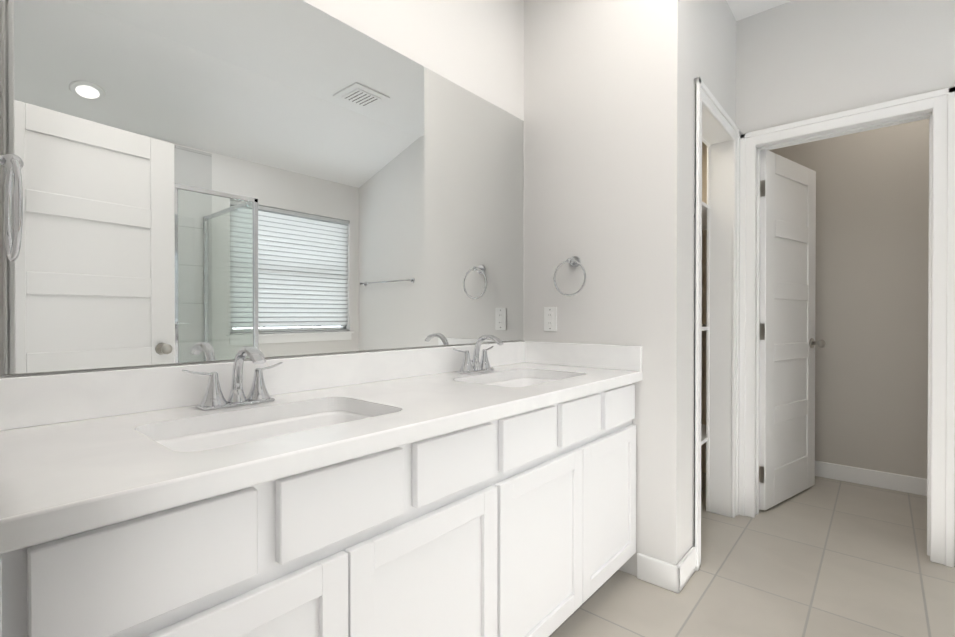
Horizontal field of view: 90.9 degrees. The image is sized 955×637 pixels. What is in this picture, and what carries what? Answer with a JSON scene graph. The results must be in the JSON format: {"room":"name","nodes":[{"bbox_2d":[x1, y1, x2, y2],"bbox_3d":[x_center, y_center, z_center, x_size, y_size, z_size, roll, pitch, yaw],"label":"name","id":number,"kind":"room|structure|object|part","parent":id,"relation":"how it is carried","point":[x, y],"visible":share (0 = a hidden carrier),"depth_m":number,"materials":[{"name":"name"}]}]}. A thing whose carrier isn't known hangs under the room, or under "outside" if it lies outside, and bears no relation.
{"room":"bathroom","nodes":[
{"label":"bathroom","id":0,"kind":"room"},
{"bbox_2d":[0,0,523,377],"bbox_3d":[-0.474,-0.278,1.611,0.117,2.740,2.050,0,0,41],"label":"mirror","id":1,"kind":"object","parent":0,"point":[208,180],"depth_m":1.34,"materials":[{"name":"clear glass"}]},
{"bbox_2d":[524,0,649,575],"bbox_3d":[0.159,-0.283,2.491,1.551,2.740,0.110,0,0,41],"label":"wall","id":2,"kind":"structure","parent":0,"point":[587,132],"depth_m":2.11,"materials":[{"name":"paint"}]},
{"bbox_2d":[544,307,556,330],"bbox_3d":[0.348,0.003,2.250,0.070,0.115,0.008,0,0,41],"label":"electrical outlet plate","id":3,"kind":"object","parent":2,"relation":"attached to","point":[550,318],"visible":1,"depth_m":2.25,"materials":[{"name":"plastic"}]},
{"bbox_2d":[554,256,585,295],"bbox_3d":[0.429,-0.194,2.140,0.165,0.186,0.069,0,0,41],"label":"towel ring","id":4,"kind":"object","parent":2,"relation":"attached to","point":[574,261],"visible":1,"depth_m":2.14,"materials":[{"name":"silver metal"}]},
{"bbox_2d":[524,341,641,370],"bbox_3d":[0.462,0.166,2.145,0.582,0.104,0.020,0,0,41],"label":"backsplash","id":5,"kind":"structure","parent":2,"relation":"attached to","point":[626,357],"depth_m":2.11,"materials":[{"name":"white stone"}]},
{"bbox_2d":[637,553,679,591],"bbox_3d":[0.736,1.037,1.919,0.172,0.105,0.016,0,0,41],"label":"baseboard","id":6,"kind":"structure","parent":2,"relation":"attached to","point":[657,572],"depth_m":1.91,"materials":[{"name":"paint"}]},
{"bbox_2d":[649,0,735,564],"bbox_3d":[1.111,-0.282,2.325,0.110,2.740,1.100,0,0,41],"label":"wall","id":7,"kind":"structure","parent":0,"point":[690,40],"depth_m":1.92,"materials":[{"name":"paint"}]},
{"bbox_2d":[676,547,695,592],"bbox_3d":[0.863,1.037,1.946,0.016,0.105,0.222,0,0,41],"label":"baseboard","id":8,"kind":"structure","parent":7,"relation":"attached to","point":[686,564],"depth_m":1.93,"materials":[{"name":"paint"}]},
{"bbox_2d":[692,77,739,570],"bbox_3d":[1.137,0.025,2.357,0.160,2.124,0.768,0,0,41],"label":"trim","id":9,"kind":"structure","parent":7,"relation":"attached to","point":[716,131],"depth_m":2.57,"materials":[{"name":"paint"}]},
{"bbox_2d":[701,142,706,472],"bbox_3d":[1.231,-0.290,3.646,1.431,2.740,0.060,0,0,41],"label":"wall","id":10,"kind":"structure","parent":0,"point":[704,278],"depth_m":3.29,"materials":[{"name":"paint"}]},
{"bbox_2d":[701,201,708,444],"bbox_3d":[0.728,0.023,3.059,1.415,1.320,1.479,0,0,41],"label":"boards","id":11,"kind":"object","parent":10,"relation":"attached to","point":[705,207],"depth_m":2.72,"materials":[{"name":"white wood"}]},
{"bbox_2d":[549,472,954,636],"bbox_3d":[0.695,1.143,1.405,4.150,0.100,5.350,0,0,41],"label":"floor","id":12,"kind":"structure","parent":0,"point":[824,557],"depth_m":1.94,"materials":[{"name":"tile"}]},
{"bbox_2d":[0,384,635,636],"bbox_3d":[-0.176,0.678,1.439,0.578,0.828,1.926,0,0,41],"label":"bathroom vanity","id":13,"kind":"object","parent":12,"relation":"on","point":[478,489],"depth_m":0.99,"materials":[{"name":"paint"}]},
{"bbox_2d":[0,363,641,558],"bbox_3d":[-0.166,0.242,1.428,0.604,0.040,1.926,0,0,41],"label":"countertop","id":14,"kind":"structure","parent":13,"relation":"on","point":[75,478],"depth_m":0.86,"materials":[{"name":"white stone"}]},
{"bbox_2d":[180,346,287,410],"bbox_3d":[-0.586,0.146,1.189,0.166,0.154,0.250,0,0,41],"label":"faucet","id":15,"kind":"object","parent":14,"relation":"on","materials":[{"name":"silver metal"}]},
{"bbox_2d":[0,341,523,430],"bbox_3d":[-0.388,0.169,1.618,0.020,0.104,1.926,0,0,41],"label":"backsplash","id":16,"kind":"structure","parent":14,"relation":"on","point":[25,401],"depth_m":1.14,"materials":[{"name":"white stone"}]},
{"bbox_2d":[152,403,383,450],"bbox_3d":[-0.446,0.330,1.069,0.360,0.155,0.550,0,0,41],"label":"sink","id":17,"kind":"object","parent":14,"relation":"in","point":[212,434],"depth_m":1.18,"materials":[{"name":"white ceramic"}]},
{"bbox_2d":[452,335,503,374],"bbox_3d":[0.033,0.142,1.909,0.166,0.154,0.250,0,0,41],"label":"faucet","id":18,"kind":"object","parent":14,"relation":"on","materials":[{"name":"silver metal"}]},
{"bbox_2d":[476,375,567,386],"bbox_3d":[0.173,0.326,1.790,0.360,0.155,0.550,0,0,41],"label":"sink","id":19,"kind":"object","parent":14,"relation":"in","point":[505,380],"depth_m":2.00,"materials":[{"name":"white ceramic"}]},
{"bbox_2d":[726,0,792,20],"bbox_3d":[0.248,-1.729,1.774,2.970,0.160,5.350,0,0,41],"label":"ceiling","id":20,"kind":"structure","parent":0,"point":[741,9],"depth_m":2.49,"materials":[{"name":"paint"}]},
{"bbox_2d":[736,0,954,565],"bbox_3d":[2.260,-0.281,1.990,2.069,2.740,0.110,0,0,41],"label":"wall","id":21,"kind":"structure","parent":0,"point":[798,60],"depth_m":2.33,"materials":[{"name":"paint"}]},
{"bbox_2d":[759,149,825,510],"bbox_3d":[1.870,0.065,2.826,0.712,2.015,0.184,0,0,-35],"label":"room door","id":22,"kind":"structure","parent":21,"relation":"in","point":[788,343],"depth_m":2.78,"materials":[{"name":"paint"}]},
{"bbox_3d":[1.582,0.074,2.631,0.018,1.690,0.041,0,0,-35],"label":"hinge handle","id":23,"kind":"part","parent":22,"relation":"part of","materials":[{"name":"silver metal"}]},
{"bbox_3d":[2.120,0.157,3.004,0.098,0.064,0.184,0,0,-35],"label":"knob","id":24,"kind":"part","parent":22,"relation":"part of","materials":[{"name":"silver metal"}]},
{"bbox_2d":[739,86,954,567],"bbox_3d":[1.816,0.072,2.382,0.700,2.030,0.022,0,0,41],"label":"door frame","id":25,"kind":"structure","parent":21,"relation":"attached to","point":[929,115],"depth_m":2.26,"materials":[{"name":"paint"}]},
{"bbox_2d":[770,119,928,478],"bbox_3d":[2.350,-0.288,3.285,3.840,2.740,0.110,0,0,41],"label":"wall","id":26,"kind":"structure","parent":0,"point":[871,300],"depth_m":3.04,"materials":[{"name":"paint"}]},
{"bbox_2d":[815,461,926,495],"bbox_3d":[2.897,1.033,2.739,2.069,0.105,0.016,0,0,41],"label":"baseboard","id":27,"kind":"structure","parent":26,"relation":"attached to","point":[895,482],"depth_m":3.03,"materials":[{"name":"paint"}]},
{"bbox_3d":[0.047,-0.269,-0.017,2.810,2.740,0.260,0,0,41],"label":"wall","id":28,"kind":"structure","parent":0,"visible":0},
{"bbox_2d":[0,154,23,260],"bbox_3d":[-0.775,-0.186,0.738,0.165,0.186,0.091,0,0,41],"label":"towel ring","id":29,"kind":"object","parent":28,"relation":"attached to","point":[13,164],"depth_m":0.75,"materials":[{"name":"silver metal"}]}
]}

